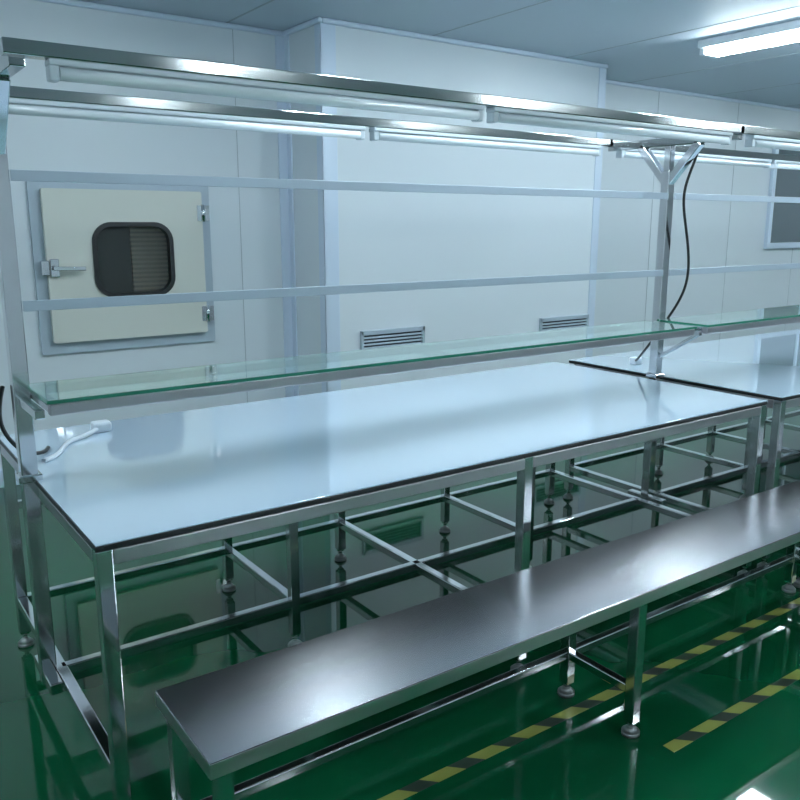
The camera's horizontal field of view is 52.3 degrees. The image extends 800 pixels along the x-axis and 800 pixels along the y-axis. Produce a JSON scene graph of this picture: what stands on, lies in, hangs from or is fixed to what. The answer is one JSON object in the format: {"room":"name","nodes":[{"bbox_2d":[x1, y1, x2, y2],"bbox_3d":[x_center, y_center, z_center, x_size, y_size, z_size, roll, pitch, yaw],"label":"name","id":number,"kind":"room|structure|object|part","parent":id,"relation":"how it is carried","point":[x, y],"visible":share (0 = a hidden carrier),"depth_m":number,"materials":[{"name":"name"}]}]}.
{"room":"clean room","nodes":[
{"label":"clean room","id":0,"kind":"room"},
{"bbox_2d":[0,0,799,469],"bbox_3d":[0.974,-1.217,6.296,15.000,2.600,0.540,-8,15,-34],"label":"wall","id":1,"kind":"structure","parent":0,"point":[385,237],"depth_m":5.31,"materials":[{"name":"paint"}]},
{"bbox_2d":[0,470,19,487],"bbox_3d":[1.009,0.016,6.511,15.000,0.100,0.460,-8,15,-34],"label":"baseboard","id":2,"kind":"structure","parent":1,"relation":"attached to","point":[1,483],"depth_m":4.53,"materials":[{"name":"silver metal"}]},
{"bbox_2d":[26,181,214,354],"bbox_3d":[-1.713,-0.830,4.922,1.020,0.980,0.681,-8,15,-34],"label":"hatch","id":3,"kind":"object","parent":1,"relation":"attached to","point":[88,240],"visible":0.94,"depth_m":4.68,"materials":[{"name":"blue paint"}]},
{"bbox_3d":[-1.850,-0.726,4.482,0.220,0.100,0.101,-8,15,-34],"label":"latch handle","id":4,"kind":"part","parent":3,"relation":"part of","materials":[{"name":"silver metal"}]},
{"bbox_2d":[275,35,298,396],"bbox_3d":[-0.727,-1.001,5.287,0.071,2.600,0.061,-8,15,-34],"label":"trim","id":5,"kind":"structure","parent":1,"relation":"attached to","point":[282,48],"depth_m":5.27,"materials":[{"name":"silver metal"}]},
{"bbox_2d":[314,22,340,392],"bbox_3d":[-0.439,-0.945,5.027,0.106,2.600,0.066,-8,15,-34],"label":"trim","id":6,"kind":"structure","parent":1,"relation":"attached to","point":[324,34],"depth_m":4.96,"materials":[{"name":"silver metal"}]},
{"bbox_2d":[360,326,424,349],"bbox_3d":[-0.043,-0.390,5.386,0.510,0.165,0.020,-8,15,-34],"label":"air vent","id":7,"kind":"object","parent":1,"relation":"in","point":[369,339],"visible":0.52,"depth_m":5.37,"materials":[{"name":"silver metal"}]},
{"bbox_2d":[34,0,799,111],"bbox_3d":[1.012,-2.462,5.975,15.000,0.030,0.470,-8,15,-34],"label":"trim","id":8,"kind":"structure","parent":1,"relation":"attached to","point":[76,3],"depth_m":4.97,"materials":[{"name":"silver metal"}]},
{"bbox_2d":[539,314,588,330],"bbox_3d":[1.270,-0.566,6.300,0.530,0.165,0.020,-8,15,-34],"label":"air vent","id":9,"kind":"object","parent":1,"relation":"in","point":[572,321],"visible":0.57,"depth_m":6.29,"materials":[{"name":"silver metal"}]},
{"bbox_2d":[585,68,606,356],"bbox_3d":[1.513,-1.227,6.344,0.076,2.600,0.008,-8,15,-34],"label":"trim","id":10,"kind":"structure","parent":1,"relation":"attached to","point":[602,72],"depth_m":6.30,"materials":[{"name":"silver metal"}]},
{"bbox_2d":[763,149,799,248],"bbox_3d":[4.438,-2.200,8.782,1.620,1.100,0.040,-8,15,-34],"label":"frame","id":11,"kind":"object","parent":1,"relation":"attached to","point":[773,173],"visible":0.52,"depth_m":8.38,"materials":[{"name":"silver metal"}]},
{"bbox_2d":[770,149,799,242],"bbox_3d":[4.431,-2.202,8.791,1.500,0.980,0.008,-8,15,-34],"label":"pane","id":12,"kind":"object","parent":1,"relation":"attached to","point":[786,216],"visible":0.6,"depth_m":8.54,"materials":[{"name":"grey glass"}]},
{"bbox_2d":[0,406,799,799],"bbox_3d":[3.054,0.719,3.707,15.200,0.100,9.340,-8,15,-34],"label":"floor","id":13,"kind":"structure","parent":0,"point":[47,752],"depth_m":2.68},
{"bbox_2d":[0,37,767,799],"bbox_3d":[0.079,-0.097,2.941,2.725,1.816,1.173,-8,15,-34],"label":"workbench","id":14,"kind":"object","parent":13,"relation":"on","point":[145,486],"visible":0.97,"depth_m":2.56,"materials":[{"name":"silver metal"}]},
{"bbox_2d":[0,386,49,454],"bbox_3d":[-1.102,0.058,2.370,0.055,0.252,0.271,0,12,0],"label":"extension cord","id":15,"kind":"object","parent":14,"relation":"on","point":[12,442],"visible":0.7,"depth_m":2.31,"materials":[{"name":"black rubber"}]},
{"bbox_2d":[42,419,111,462],"bbox_3d":[-1.033,0.124,2.582,0.073,0.035,0.416,2,12,9],"label":"power cable","id":16,"kind":"object","parent":14,"relation":"on","point":[98,426],"visible":1,"depth_m":2.68,"materials":[{"name":"white plastic"}]},
{"bbox_3d":[-1.038,0.137,2.551,0.045,0.021,0.355,1,12,3],"label":"cord","id":17,"kind":"part","parent":16,"relation":"part of","materials":[{"name":"white plastic"}]},
{"bbox_3d":[0.140,-0.093,2.853,2.689,0.158,0.265,-8,15,-34],"label":"shelf frame","id":18,"kind":"part","parent":14,"relation":"part of","materials":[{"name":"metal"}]},
{"bbox_3d":[0.121,-0.172,2.819,2.587,0.009,0.271,-8,15,-34],"label":"shelf glass","id":19,"kind":"part","parent":14,"relation":"part of","materials":[{"name":"teal"}]},
{"bbox_3d":[0.064,0.435,3.043,2.609,0.734,1.173,-8,15,-34],"label":"frame","id":20,"kind":"part","parent":14,"relation":"part of","materials":[{"name":"silver metal"}]},
{"bbox_2d":[155,480,799,799],"bbox_3d":[0.605,0.716,2.409,2.564,0.450,0.302,-8,15,-34],"label":"bench","id":21,"kind":"object","parent":13,"relation":"on","point":[230,719],"visible":1,"depth_m":2.04,"materials":[{"name":"silver metal"}]},
{"bbox_2d":[378,598,799,799],"bbox_3d":[2.645,0.621,3.923,7.400,0.001,0.037,-8,15,-34],"label":"tape","id":22,"kind":"object","parent":13,"relation":"on","point":[421,784],"depth_m":2.42,"materials":[{"name":"yellow plastic"}]},
{"bbox_2d":[563,125,799,566],"bbox_3d":[2.256,-0.420,4.448,2.730,1.816,1.173,-8,15,-34],"label":"workbench","id":23,"kind":"object","parent":13,"relation":"on","point":[766,366],"visible":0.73,"depth_m":4.04,"materials":[{"name":"silver metal"}]},
{"bbox_2d":[629,153,698,364],"bbox_3d":[1.219,-0.635,3.769,0.092,1.021,0.485,-3,12,-13],"label":"power cable","id":24,"kind":"object","parent":23,"relation":"on","point":[635,360],"visible":0.8,"depth_m":3.62,"materials":[{"name":"black rubber"}]},
{"bbox_3d":[2.252,0.110,4.558,2.567,0.734,1.173,-8,15,-34],"label":"frame","id":25,"kind":"part","parent":23,"relation":"part of","materials":[{"name":"silver metal"}]},
{"bbox_3d":[2.298,-0.495,4.327,2.592,0.009,0.271,-8,15,-34],"label":"shelf glass","id":26,"kind":"part","parent":23,"relation":"part of","materials":[{"name":"teal"}]},
{"bbox_3d":[2.330,-0.418,4.370,2.662,0.158,0.265,-8,15,-34],"label":"shelf frame","id":27,"kind":"part","parent":23,"relation":"part of","materials":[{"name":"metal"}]},
{"bbox_2d":[663,668,799,751],"bbox_3d":[3.288,0.597,4.033,6.220,0.001,0.037,-8,15,-34],"label":"tape","id":28,"kind":"object","parent":13,"relation":"on","point":[676,744],"visible":1,"depth_m":2.44,"materials":[{"name":"yellow plastic"}]},
{"bbox_2d":[793,547,799,587],"bbox_3d":[2.700,0.405,3.859,2.531,0.450,0.302,-8,15,-34],"label":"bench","id":29,"kind":"object","parent":13,"relation":"on","point":[797,583],"visible":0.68,"depth_m":3.29,"materials":[{"name":"silver metal"}]},
{"bbox_2d":[78,0,799,108],"bbox_3d":[3.054,-1.920,3.141,15.200,0.102,9.340,-8,15,-34],"label":"ceiling","id":30,"kind":"structure","parent":0,"point":[654,43],"depth_m":4.86,"materials":[{"name":"paint"}]},
{"bbox_2d":[698,20,799,57],"bbox_3d":[2.379,-2.191,4.855,0.220,0.090,1.250,-8,15,-34],"label":"ceiling light","id":31,"kind":"object","parent":30,"relation":"attached to","point":[787,32],"depth_m":5.04,"materials":[{"name":"white plastic"}]}
]}

